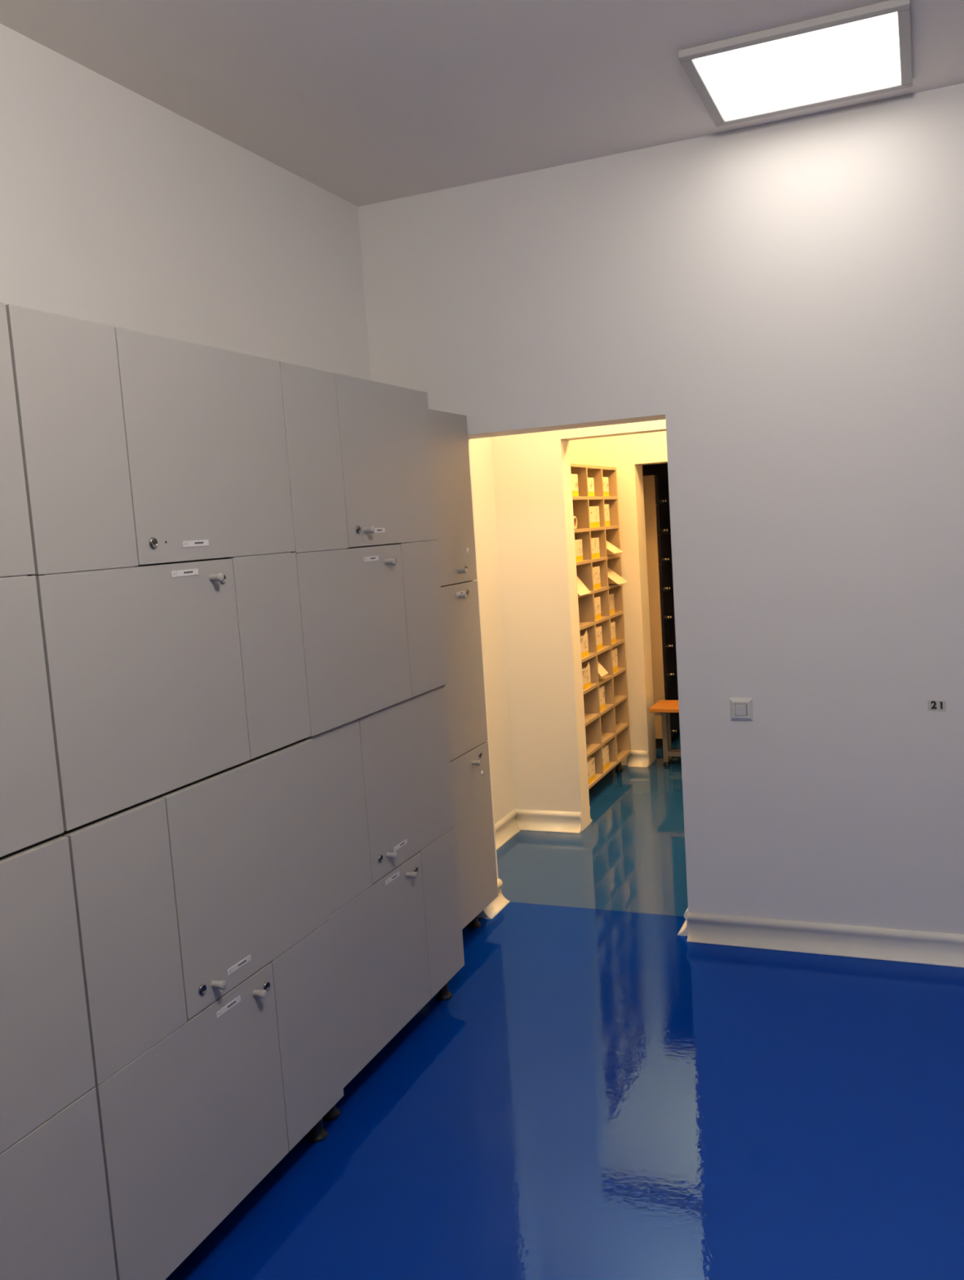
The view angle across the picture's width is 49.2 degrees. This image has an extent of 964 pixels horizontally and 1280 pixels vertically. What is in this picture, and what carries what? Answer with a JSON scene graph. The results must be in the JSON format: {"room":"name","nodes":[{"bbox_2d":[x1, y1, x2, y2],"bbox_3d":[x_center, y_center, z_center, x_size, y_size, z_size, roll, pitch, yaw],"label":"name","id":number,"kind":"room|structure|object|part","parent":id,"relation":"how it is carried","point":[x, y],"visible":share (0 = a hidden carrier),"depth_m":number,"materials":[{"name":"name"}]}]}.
{"room":"locker room","nodes":[
{"label":"locker room","id":0,"kind":"room"},
{"bbox_2d":[0,23,514,823],"bbox_3d":[-1.480,0.045,1.973,0.200,2.880,7.660,-1,7,23],"label":"wall","id":1,"kind":"structure","parent":0,"point":[118,209],"depth_m":3.13,"materials":[{"name":"white paint"}]},
{"bbox_2d":[0,302,64,857],"bbox_3d":[-1.194,-0.060,1.605,0.552,0.956,0.850,-1,7,23],"label":"upper cabinet","id":2,"kind":"object","parent":1,"relation":"attached to","point":[31,811],"visible":1,"depth_m":1.86,"materials":[{"name":"grey"}]},
{"bbox_2d":[5,304,311,831],"bbox_3d":[-0.865,-0.166,2.389,0.552,0.956,0.850,-1,7,23],"label":"upper cabinet","id":3,"kind":"object","parent":1,"relation":"attached to","point":[156,470],"visible":0.98,"depth_m":2.19,"materials":[{"name":"grey"}]},
{"bbox_3d":[-0.643,-0.145,2.280,0.001,0.014,0.089,-1,7,23],"label":"name plate","id":4,"kind":"part","parent":3,"relation":"part of","materials":[{"name":"white paper"}]},
{"bbox_3d":[-0.629,-0.213,2.315,0.001,0.014,0.089,-1,7,23],"label":"name plate","id":5,"kind":"part","parent":3,"relation":"part of","materials":[{"name":"white paper"}]},
{"bbox_3d":[-0.595,-0.187,2.419,0.018,0.954,0.582,-1,7,23],"label":"door","id":6,"kind":"part","parent":3,"relation":"part of","materials":[{"name":"grey laminate"}]},
{"bbox_3d":[-0.594,-0.140,2.357,0.030,0.020,0.020,-1,7,23],"label":"knob","id":7,"kind":"part","parent":3,"relation":"part of","materials":[{"name":"grey plastic"}]},
{"bbox_2d":[279,361,447,737],"bbox_3d":[-0.535,-0.272,3.175,0.550,0.960,0.854,-1,7,23],"label":"upper cabinet","id":8,"kind":"object","parent":1,"relation":"attached to","point":[359,451],"visible":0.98,"depth_m":3.00,"materials":[{"name":"grey"}]},
{"bbox_3d":[-0.323,-0.315,3.011,0.030,0.020,0.020,-1,7,23],"label":"knob","id":9,"kind":"part","parent":8,"relation":"part of","materials":[{"name":"grey plastic"}]},
{"bbox_3d":[-0.321,-0.236,3.049,0.001,0.014,0.089,-1,7,23],"label":"name plate","id":10,"kind":"part","parent":8,"relation":"part of","materials":[{"name":"white plastic"}]},
{"bbox_3d":[-0.306,-0.322,3.089,0.001,0.014,0.089,-1,7,23],"label":"name plate","id":11,"kind":"part","parent":8,"relation":"part of","materials":[{"name":"white plastic"}]},
{"bbox_3d":[-0.273,-0.233,3.126,0.030,0.020,0.020,-1,7,23],"label":"knob","id":12,"kind":"part","parent":8,"relation":"part of","materials":[{"name":"grey plastic"}]},
{"bbox_3d":[-0.266,-0.293,3.207,0.018,0.958,0.584,-1,7,23],"label":"door","id":13,"kind":"part","parent":8,"relation":"part of","materials":[{"name":"grey laminate"}]},
{"bbox_2d":[494,808,520,849],"bbox_3d":[-0.004,1.010,5.101,0.047,0.100,1.043,-1,7,23],"label":"baseboard","id":14,"kind":"structure","parent":1,"relation":"attached to","point":[506,828],"depth_m":5.42,"materials":[{"name":"plastic"}]},
{"bbox_2d":[0,0,963,206],"bbox_3d":[0.308,-1.419,0.452,4.732,0.120,6.617,-1,7,23],"label":"ceiling","id":15,"kind":"structure","parent":0,"point":[366,102],"depth_m":2.95,"materials":[{"name":"white paint"}]},
{"bbox_2d":[677,0,912,127],"bbox_3d":[0.937,-1.675,3.090,0.600,0.022,0.600,-1,7,23],"label":"recessed light","id":16,"kind":"object","parent":15,"relation":"in","point":[866,51],"visible":1,"depth_m":3.05,"materials":[{"name":"grey plastic"}]},
{"bbox_2d":[165,731,963,1279],"bbox_3d":[1.539,1.221,3.236,4.732,0.120,12.000,-1,7,23],"label":"floor","id":17,"kind":"structure","parent":0,"point":[594,1094],"depth_m":2.84,"materials":[{"name":"blue paint"}]},
{"bbox_2d":[0,835,116,1279],"bbox_3d":[-1.124,0.957,1.713,0.560,1.080,0.851,-1,7,23],"label":"base cabinet","id":18,"kind":"object","parent":17,"relation":"on","point":[55,1223],"visible":1,"depth_m":1.89,"materials":[{"name":"grey"}]},
{"bbox_2d":[56,738,343,1279],"bbox_3d":[-0.794,0.850,2.497,0.560,1.080,0.851,-1,7,23],"label":"base cabinet","id":19,"kind":"object","parent":17,"relation":"on","point":[203,924],"visible":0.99,"depth_m":2.30,"materials":[{"name":"grey"}]},
{"bbox_3d":[-0.627,0.813,2.275,0.018,0.978,0.582,-1,7,23],"label":"door","id":20,"kind":"part","parent":19,"relation":"part of","materials":[{"name":"grey laminate"}]},
{"bbox_3d":[-0.582,0.761,2.323,0.030,0.020,0.020,-1,7,23],"label":"knob","id":21,"kind":"part","parent":19,"relation":"part of","materials":[{"name":"grey plastic"}]},
{"bbox_3d":[-0.573,0.829,2.379,0.001,0.014,0.089,-1,7,23],"label":"name plate","id":22,"kind":"part","parent":19,"relation":"part of","materials":[{"name":"white paper"}]},
{"bbox_3d":[-0.557,0.747,2.419,0.001,0.014,0.089,-1,7,23],"label":"name plate","id":23,"kind":"part","parent":19,"relation":"part of","materials":[{"name":"white paper"}]},
{"bbox_3d":[-0.524,0.779,2.521,0.018,0.978,0.582,-1,7,23],"label":"door","id":24,"kind":"part","parent":19,"relation":"part of","materials":[{"name":"grey laminate"}]},
{"bbox_3d":[-0.520,0.829,2.466,0.030,0.020,0.020,-1,7,23],"label":"knob","id":25,"kind":"part","parent":19,"relation":"part of","materials":[{"name":"grey plastic"}]},
{"bbox_2d":[305,684,464,1120],"bbox_3d":[-0.473,0.743,3.287,0.540,1.081,0.854,-1,7,23],"label":"base cabinet","id":26,"kind":"object","parent":17,"relation":"on","point":[384,783],"visible":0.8,"depth_m":3.13,"materials":[{"name":"grey"}]},
{"bbox_3d":[-0.316,0.706,3.068,0.018,0.979,0.584,-1,7,23],"label":"door","id":27,"kind":"part","parent":26,"relation":"part of","materials":[{"name":"grey laminate"}]},
{"bbox_3d":[-0.267,0.639,3.124,0.030,0.020,0.020,-1,7,23],"label":"knob","id":28,"kind":"part","parent":26,"relation":"part of","materials":[{"name":"grey plastic"}]},
{"bbox_3d":[-0.268,0.714,3.156,0.001,0.014,0.089,-1,7,23],"label":"name plate","id":29,"kind":"part","parent":26,"relation":"part of","materials":[{"name":"white paper"}]},
{"bbox_3d":[-0.248,0.625,3.207,0.001,0.014,0.089,-1,7,23],"label":"name plate","id":30,"kind":"part","parent":26,"relation":"part of","materials":[{"name":"white paper"}]},
{"bbox_3d":[-0.216,0.723,3.240,0.030,0.020,0.020,-1,7,23],"label":"knob","id":31,"kind":"part","parent":26,"relation":"part of","materials":[{"name":"grey plastic"}]},
{"bbox_3d":[-0.212,0.672,3.315,0.018,0.979,0.584,-1,7,23],"label":"door","id":32,"kind":"part","parent":26,"relation":"part of","materials":[{"name":"grey laminate"}]},
{"bbox_2d":[428,408,497,929],"bbox_3d":[-0.274,0.179,3.959,0.404,2.030,0.637,-1,7,23],"label":"tall cabinet","id":33,"kind":"object","parent":17,"relation":"on","point":[464,687],"visible":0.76,"depth_m":4.00,"materials":[{"name":"grey"}]},
{"bbox_3d":[-0.170,-0.514,3.821,0.018,0.636,0.635,-1,7,23],"label":"door","id":34,"kind":"part","parent":33,"relation":"part of","materials":[{"name":"grey laminate"}]},
{"bbox_3d":[-0.081,-0.177,3.989,0.001,0.014,0.080,-1,7,23],"label":"name plate","id":35,"kind":"part","parent":33,"relation":"part of","materials":[{"name":"white paper"}]},
{"bbox_3d":[-0.073,-0.262,3.974,0.030,0.020,0.020,-1,7,23],"label":"knob","id":36,"kind":"part","parent":33,"relation":"part of","materials":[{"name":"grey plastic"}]},
{"bbox_3d":[-0.073,-0.166,3.971,0.030,0.020,0.020,-1,7,23],"label":"knob","id":37,"kind":"part","parent":33,"relation":"part of","materials":[{"name":"grey plastic"}]},
{"bbox_3d":[-0.128,0.124,3.890,0.018,0.641,0.635,-1,7,23],"label":"door","id":38,"kind":"part","parent":33,"relation":"part of","materials":[{"name":"grey laminate"}]},
{"bbox_3d":[-0.086,0.763,3.959,0.018,0.641,0.635,-1,7,23],"label":"door","id":39,"kind":"part","parent":33,"relation":"part of","materials":[{"name":"grey laminate"}]},
{"bbox_3d":[-0.023,0.475,4.059,0.030,0.020,0.020,-1,7,23],"label":"knob","id":40,"kind":"part","parent":33,"relation":"part of","materials":[{"name":"grey plastic"}]},
{"bbox_2d":[570,462,631,790],"bbox_3d":[0.565,-0.061,6.241,0.320,1.905,0.943,-1,7,23],"label":"shelf","id":41,"kind":"object","parent":17,"relation":"on","point":[610,726],"visible":0.37,"depth_m":6.27,"materials":[{"name":"brown wood"}]},
{"bbox_2d":[571,474,578,496],"bbox_3d":[0.401,-0.844,5.794,0.221,0.122,0.150,-1,7,23],"label":"carton","id":42,"kind":"object","parent":41,"relation":"on","point":[574,477],"visible":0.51,"depth_m":5.77,"materials":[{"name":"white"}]},
{"bbox_2d":[573,515,577,528],"bbox_3d":[0.440,-0.640,5.779,0.152,0.072,0.072,-1,7,23],"label":"paper roll","id":43,"kind":"object","parent":41,"relation":"on","point":[575,517],"visible":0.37,"depth_m":5.77,"materials":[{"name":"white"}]},
{"bbox_2d":[574,539,582,561],"bbox_3d":[0.428,-0.490,5.839,0.221,0.120,0.165,-1,7,23],"label":"carton","id":44,"kind":"object","parent":41,"relation":"on","point":[578,543],"visible":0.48,"depth_m":5.81,"materials":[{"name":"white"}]},
{"bbox_2d":[577,576,591,595],"bbox_3d":[0.440,-0.315,5.880,0.282,0.131,0.205,-1,7,23],"label":"paper","id":45,"kind":"object","parent":41,"relation":"in","point":[582,588],"visible":0.2,"depth_m":5.87,"materials":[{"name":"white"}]},
{"bbox_2d":[580,630,588,658],"bbox_3d":[0.472,0.026,5.896,0.238,0.148,0.175,-1,7,23],"label":"carton","id":46,"kind":"object","parent":41,"relation":"on","point":[584,637],"visible":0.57,"depth_m":5.88,"materials":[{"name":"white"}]},
{"bbox_2d":[582,662,591,690],"bbox_3d":[0.485,0.205,5.920,0.238,0.142,0.185,-1,7,23],"label":"carton","id":47,"kind":"object","parent":41,"relation":"on","point":[585,670],"visible":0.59,"depth_m":5.90,"materials":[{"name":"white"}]},
{"bbox_2d":[587,477,594,496],"bbox_3d":[0.520,-0.875,6.077,0.221,0.108,0.150,-1,7,23],"label":"carton","id":48,"kind":"object","parent":41,"relation":"on","point":[590,480],"visible":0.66,"depth_m":6.05,"materials":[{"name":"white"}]},
{"bbox_2d":[586,756,595,784],"bbox_3d":[0.511,0.744,5.978,0.221,0.125,0.175,-1,7,23],"label":"carton","id":49,"kind":"object","parent":41,"relation":"on","point":[590,761],"visible":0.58,"depth_m":5.95,"materials":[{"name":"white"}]},
{"bbox_2d":[589,506,599,528],"bbox_3d":[0.546,-0.710,6.129,0.221,0.122,0.225,-1,7,23],"label":"carton","id":50,"kind":"object","parent":41,"relation":"on","point":[593,510],"visible":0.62,"depth_m":6.10,"materials":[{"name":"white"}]},
{"bbox_2d":[591,537,599,559],"bbox_3d":[0.550,-0.546,6.131,0.221,0.153,0.190,-1,7,23],"label":"carton","id":51,"kind":"object","parent":41,"relation":"on","point":[594,541],"visible":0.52,"depth_m":6.10,"materials":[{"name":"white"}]},
{"bbox_2d":[592,566,600,590],"bbox_3d":[0.559,-0.356,6.144,0.221,0.128,0.175,-1,7,23],"label":"carton","id":52,"kind":"object","parent":41,"relation":"on","point":[596,570],"visible":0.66,"depth_m":6.12,"materials":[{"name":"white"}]},
{"bbox_2d":[594,596,601,620],"bbox_3d":[0.568,-0.179,6.157,0.221,0.130,0.145,-1,7,23],"label":"carton","id":53,"kind":"object","parent":41,"relation":"on","point":[597,599],"visible":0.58,"depth_m":6.12,"materials":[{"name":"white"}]},
{"bbox_2d":[595,626,602,651],"bbox_3d":[0.581,-0.006,6.179,0.221,0.135,0.135,-1,7,23],"label":"carton","id":54,"kind":"object","parent":41,"relation":"on","point":[598,628],"visible":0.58,"depth_m":6.14,"materials":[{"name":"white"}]},
{"bbox_2d":[599,685,605,711],"bbox_3d":[0.600,0.349,6.207,0.221,0.136,0.130,-1,7,23],"label":"carton","id":55,"kind":"object","parent":41,"relation":"on","point":[602,693],"visible":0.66,"depth_m":6.17,"materials":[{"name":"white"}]},
{"bbox_2d":[597,661,608,676],"bbox_3d":[0.592,0.172,6.183,0.267,0.137,0.140,-1,7,23],"label":"carton","id":56,"kind":"object","parent":41,"relation":"on","point":[602,671],"visible":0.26,"depth_m":6.16,"materials":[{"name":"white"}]},
{"bbox_2d":[602,744,609,771],"bbox_3d":[0.627,0.702,6.255,0.221,0.135,0.150,-1,7,23],"label":"carton","id":57,"kind":"object","parent":41,"relation":"on","point":[605,748],"visible":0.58,"depth_m":6.22,"materials":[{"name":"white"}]},
{"bbox_2d":[603,476,608,496],"bbox_3d":[0.639,-0.917,6.358,0.221,0.116,0.150,-1,7,23],"label":"carton","id":58,"kind":"object","parent":41,"relation":"on","point":[606,486],"visible":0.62,"depth_m":6.33,"materials":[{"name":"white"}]},
{"bbox_2d":[604,504,609,526],"bbox_3d":[0.647,-0.748,6.370,0.221,0.132,0.135,-1,7,23],"label":"carton","id":59,"kind":"object","parent":41,"relation":"on","point":[606,506],"visible":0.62,"depth_m":6.34,"materials":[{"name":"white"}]},
{"bbox_2d":[608,593,614,615],"bbox_3d":[0.683,-0.213,6.430,0.221,0.122,0.140,-1,7,23],"label":"carton","id":60,"kind":"object","parent":41,"relation":"on","point":[611,595],"visible":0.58,"depth_m":6.40,"materials":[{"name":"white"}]},
{"bbox_2d":[610,622,616,644],"bbox_3d":[0.697,-0.040,6.454,0.221,0.128,0.120,-1,7,23],"label":"carton","id":61,"kind":"object","parent":41,"relation":"on","point":[612,624],"visible":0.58,"depth_m":6.42,"materials":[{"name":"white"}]},
{"bbox_2d":[606,540,622,553],"bbox_3d":[0.681,-0.566,6.418,0.314,0.112,0.205,-1,7,23],"label":"paper","id":62,"kind":"object","parent":41,"relation":"on","point":[611,547],"visible":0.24,"depth_m":6.39,"materials":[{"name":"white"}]},
{"bbox_2d":[612,648,617,673],"bbox_3d":[0.708,0.131,6.472,0.221,0.140,0.150,-1,7,23],"label":"carton","id":63,"kind":"object","parent":41,"relation":"on","point":[615,659],"visible":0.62,"depth_m":6.44,"materials":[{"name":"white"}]},
{"bbox_3d":[0.739,-0.171,6.659,0.320,1.800,0.018,-1,7,23],"label":"panel","id":64,"kind":"part","parent":41,"relation":"part of","materials":[{"name":"beige wood"}]},
{"bbox_2d":[607,567,627,584],"bbox_3d":[0.701,-0.396,6.438,0.330,0.124,0.215,-1,7,23],"label":"paper","id":65,"kind":"object","parent":41,"relation":"on","point":[612,575],"visible":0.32,"depth_m":6.41,"materials":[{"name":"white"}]},
{"bbox_2d":[642,475,678,748],"bbox_3d":[1.108,-0.192,7.325,0.441,1.862,0.300,-1,7,23],"label":"locker","id":66,"kind":"object","parent":17,"relation":"on","point":[655,486],"visible":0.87,"depth_m":7.15,"materials":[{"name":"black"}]},
{"bbox_3d":[1.223,-1.021,7.164,0.018,0.196,0.296,-1,7,23],"label":"door","id":67,"kind":"part","parent":66,"relation":"part of","materials":[{"name":"black metal"}]},
{"bbox_3d":[1.236,-0.823,7.185,0.018,0.196,0.296,-1,7,23],"label":"door","id":68,"kind":"part","parent":66,"relation":"part of","materials":[{"name":"black metal"}]},
{"bbox_3d":[1.249,-0.626,7.207,0.018,0.196,0.296,-1,7,23],"label":"door","id":69,"kind":"part","parent":66,"relation":"part of","materials":[{"name":"black metal"}]},
{"bbox_3d":[1.241,-0.945,7.145,0.028,0.032,0.032,-1,7,23],"label":"knob","id":70,"kind":"part","parent":66,"relation":"part of","materials":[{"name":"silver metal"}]},
{"bbox_3d":[1.262,-0.428,7.228,0.018,0.196,0.296,-1,7,23],"label":"door","id":71,"kind":"part","parent":66,"relation":"part of","materials":[{"name":"black laminate"}]},
{"bbox_3d":[1.275,-0.231,7.250,0.018,0.196,0.296,-1,7,23],"label":"door","id":72,"kind":"part","parent":66,"relation":"part of","materials":[{"name":"black laminate"}]},
{"bbox_3d":[1.288,-0.033,7.271,0.018,0.196,0.296,-1,7,23],"label":"door","id":73,"kind":"part","parent":66,"relation":"part of","materials":[{"name":"black laminate"}]},
{"bbox_3d":[1.280,-0.352,7.209,0.028,0.032,0.032,-1,7,23],"label":"knob","id":74,"kind":"part","parent":66,"relation":"part of","materials":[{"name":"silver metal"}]},
{"bbox_3d":[1.301,0.164,7.292,0.018,0.196,0.296,-1,7,23],"label":"door","id":75,"kind":"part","parent":66,"relation":"part of","materials":[{"name":"black laminate"}]},
{"bbox_3d":[1.314,0.362,7.314,0.018,0.196,0.296,-1,7,23],"label":"door","id":76,"kind":"part","parent":66,"relation":"part of","materials":[{"name":"black metal"}]},
{"bbox_3d":[1.327,0.559,7.335,0.018,0.196,0.296,-1,7,23],"label":"door","id":77,"kind":"part","parent":66,"relation":"part of","materials":[{"name":"black metal"}]},
{"bbox_2d":[648,700,680,765],"bbox_3d":[1.543,0.600,6.526,0.945,0.405,0.302,-1,7,23],"label":"bench","id":78,"kind":"object","parent":17,"relation":"on","point":[664,708],"visible":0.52,"depth_m":6.71,"materials":[{"name":"brown wood"}]},
{"bbox_3d":[1.172,0.614,6.731,0.032,0.337,0.032,-1,7,23],"label":"leg","id":79,"kind":"part","parent":78,"relation":"part of","materials":[{"name":"silver metal"}]},
{"bbox_3d":[1.203,0.604,6.804,0.032,0.337,0.032,-1,7,23],"label":"leg","id":80,"kind":"part","parent":78,"relation":"part of","materials":[{"name":"silver metal"}]},
{"bbox_2d":[666,475,679,738],"bbox_3d":[1.224,-0.230,7.602,0.441,1.862,0.300,-1,7,23],"label":"locker","id":81,"kind":"object","parent":17,"relation":"on","point":[669,533],"visible":0.02,"depth_m":7.40,"materials":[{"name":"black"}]},
{"bbox_3d":[1.339,-1.058,7.441,0.018,0.196,0.296,-1,7,23],"label":"door","id":82,"kind":"part","parent":81,"relation":"part of","materials":[{"name":"black laminate"}]},
{"bbox_3d":[1.352,-0.861,7.463,0.018,0.196,0.296,-1,7,23],"label":"door","id":83,"kind":"part","parent":81,"relation":"part of","materials":[{"name":"black metal"}]},
{"bbox_3d":[1.365,-0.663,7.484,0.018,0.196,0.296,-1,7,23],"label":"door","id":84,"kind":"part","parent":81,"relation":"part of","materials":[{"name":"black laminate"}]},
{"bbox_3d":[1.378,-0.466,7.505,0.018,0.196,0.296,-1,7,23],"label":"door","id":85,"kind":"part","parent":81,"relation":"part of","materials":[{"name":"black laminate"}]},
{"bbox_3d":[1.391,-0.268,7.527,0.018,0.196,0.296,-1,7,23],"label":"door","id":86,"kind":"part","parent":81,"relation":"part of","materials":[{"name":"black laminate"}]},
{"bbox_3d":[1.404,-0.071,7.548,0.018,0.196,0.296,-1,7,23],"label":"door","id":87,"kind":"part","parent":81,"relation":"part of","materials":[{"name":"black laminate"}]},
{"bbox_3d":[1.417,0.127,7.569,0.018,0.196,0.296,-1,7,23],"label":"door","id":88,"kind":"part","parent":81,"relation":"part of","materials":[{"name":"black metal"}]},
{"bbox_3d":[1.430,0.324,7.591,0.018,0.196,0.296,-1,7,23],"label":"door","id":89,"kind":"part","parent":81,"relation":"part of","materials":[{"name":"black laminate"}]},
{"bbox_2d":[490,419,666,831],"bbox_3d":[1.231,-0.464,5.028,2.832,2.880,0.140,-1,7,23],"label":"wall","id":90,"kind":"structure","parent":0,"point":[532,473],"depth_m":5.40,"materials":[{"name":"white paint"}]},
{"bbox_2d":[515,808,582,833],"bbox_3d":[0.336,0.945,5.494,0.368,0.100,0.047,-1,7,23],"label":"baseboard","id":91,"kind":"structure","parent":90,"relation":"attached to","point":[557,821],"depth_m":5.49,"materials":[{"name":"plastic"}]},
{"bbox_2d":[568,431,667,765],"bbox_3d":[1.796,-0.647,6.372,2.832,2.880,0.200,-1,7,23],"label":"wall","id":92,"kind":"structure","parent":0,"point":[628,454],"depth_m":6.67,"materials":[{"name":"white paint"}]},
{"bbox_2d":[627,750,648,767],"bbox_3d":[1.002,0.763,6.763,0.128,0.100,0.047,-1,7,23],"label":"baseboard","id":93,"kind":"structure","parent":92,"relation":"attached to","point":[637,758],"depth_m":6.77,"materials":[{"name":"plastic"}]},
{"bbox_2d":[642,463,659,475],"bbox_3d":[1.034,-0.790,8.149,0.150,2.880,2.500,-1,7,23],"label":"wall","id":94,"kind":"structure","parent":0,"point":[647,469],"depth_m":8.93,"materials":[{"name":"grey paint"}]},
{"bbox_2d":[358,83,963,934],"bbox_3d":[1.639,-0.331,3.548,4.732,2.880,0.200,-1,7,23],"label":"wall","id":95,"kind":"structure","parent":0,"point":[787,295],"depth_m":3.69,"materials":[{"name":"white paint"}]},
{"bbox_2d":[480,878,510,919],"bbox_3d":[0.055,1.082,4.404,0.047,0.100,0.204,-1,7,23],"label":"baseboard","id":96,"kind":"structure","parent":95,"relation":"attached to","point":[490,912],"depth_m":4.41,"materials":[{"name":"plastic"}]},
{"bbox_2d":[677,907,688,936],"bbox_3d":[0.802,1.066,4.093,0.047,0.100,0.194,-1,7,23],"label":"baseboard","id":97,"kind":"structure","parent":95,"relation":"attached to","point":[683,931],"depth_m":4.01,"materials":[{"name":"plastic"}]},
{"bbox_2d":[729,697,753,720],"bbox_3d":[0.936,0.252,3.804,0.081,0.081,0.018,-1,7,23],"label":"light switch","id":98,"kind":"object","parent":95,"relation":"attached to","point":[740,708],"visible":1,"depth_m":3.80,"materials":[{"name":"white plastic"}]},
{"bbox_2d":[686,911,963,968],"bbox_3d":[2.226,1.052,3.354,3.152,0.100,0.047,-1,7,23],"label":"baseboard","id":99,"kind":"structure","parent":95,"relation":"attached to","point":[930,948],"depth_m":3.78,"materials":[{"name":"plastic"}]},
{"bbox_2d":[927,700,946,711],"bbox_3d":[1.537,0.223,3.555,0.056,0.037,0.002,-1,7,23],"label":"number sign","id":100,"kind":"object","parent":95,"relation":"attached to","point":[933,705],"visible":1,"depth_m":3.56,"materials":[{"name":"white"}]},
{"bbox_2d":[658,462,667,475],"bbox_3d":[2.811,-0.983,8.852,2.882,2.880,0.200,-1,7,23],"label":"wall","id":101,"kind":"structure","parent":0,"point":[663,468],"depth_m":9.19,"materials":[{"name":"grey paint"}]}
]}

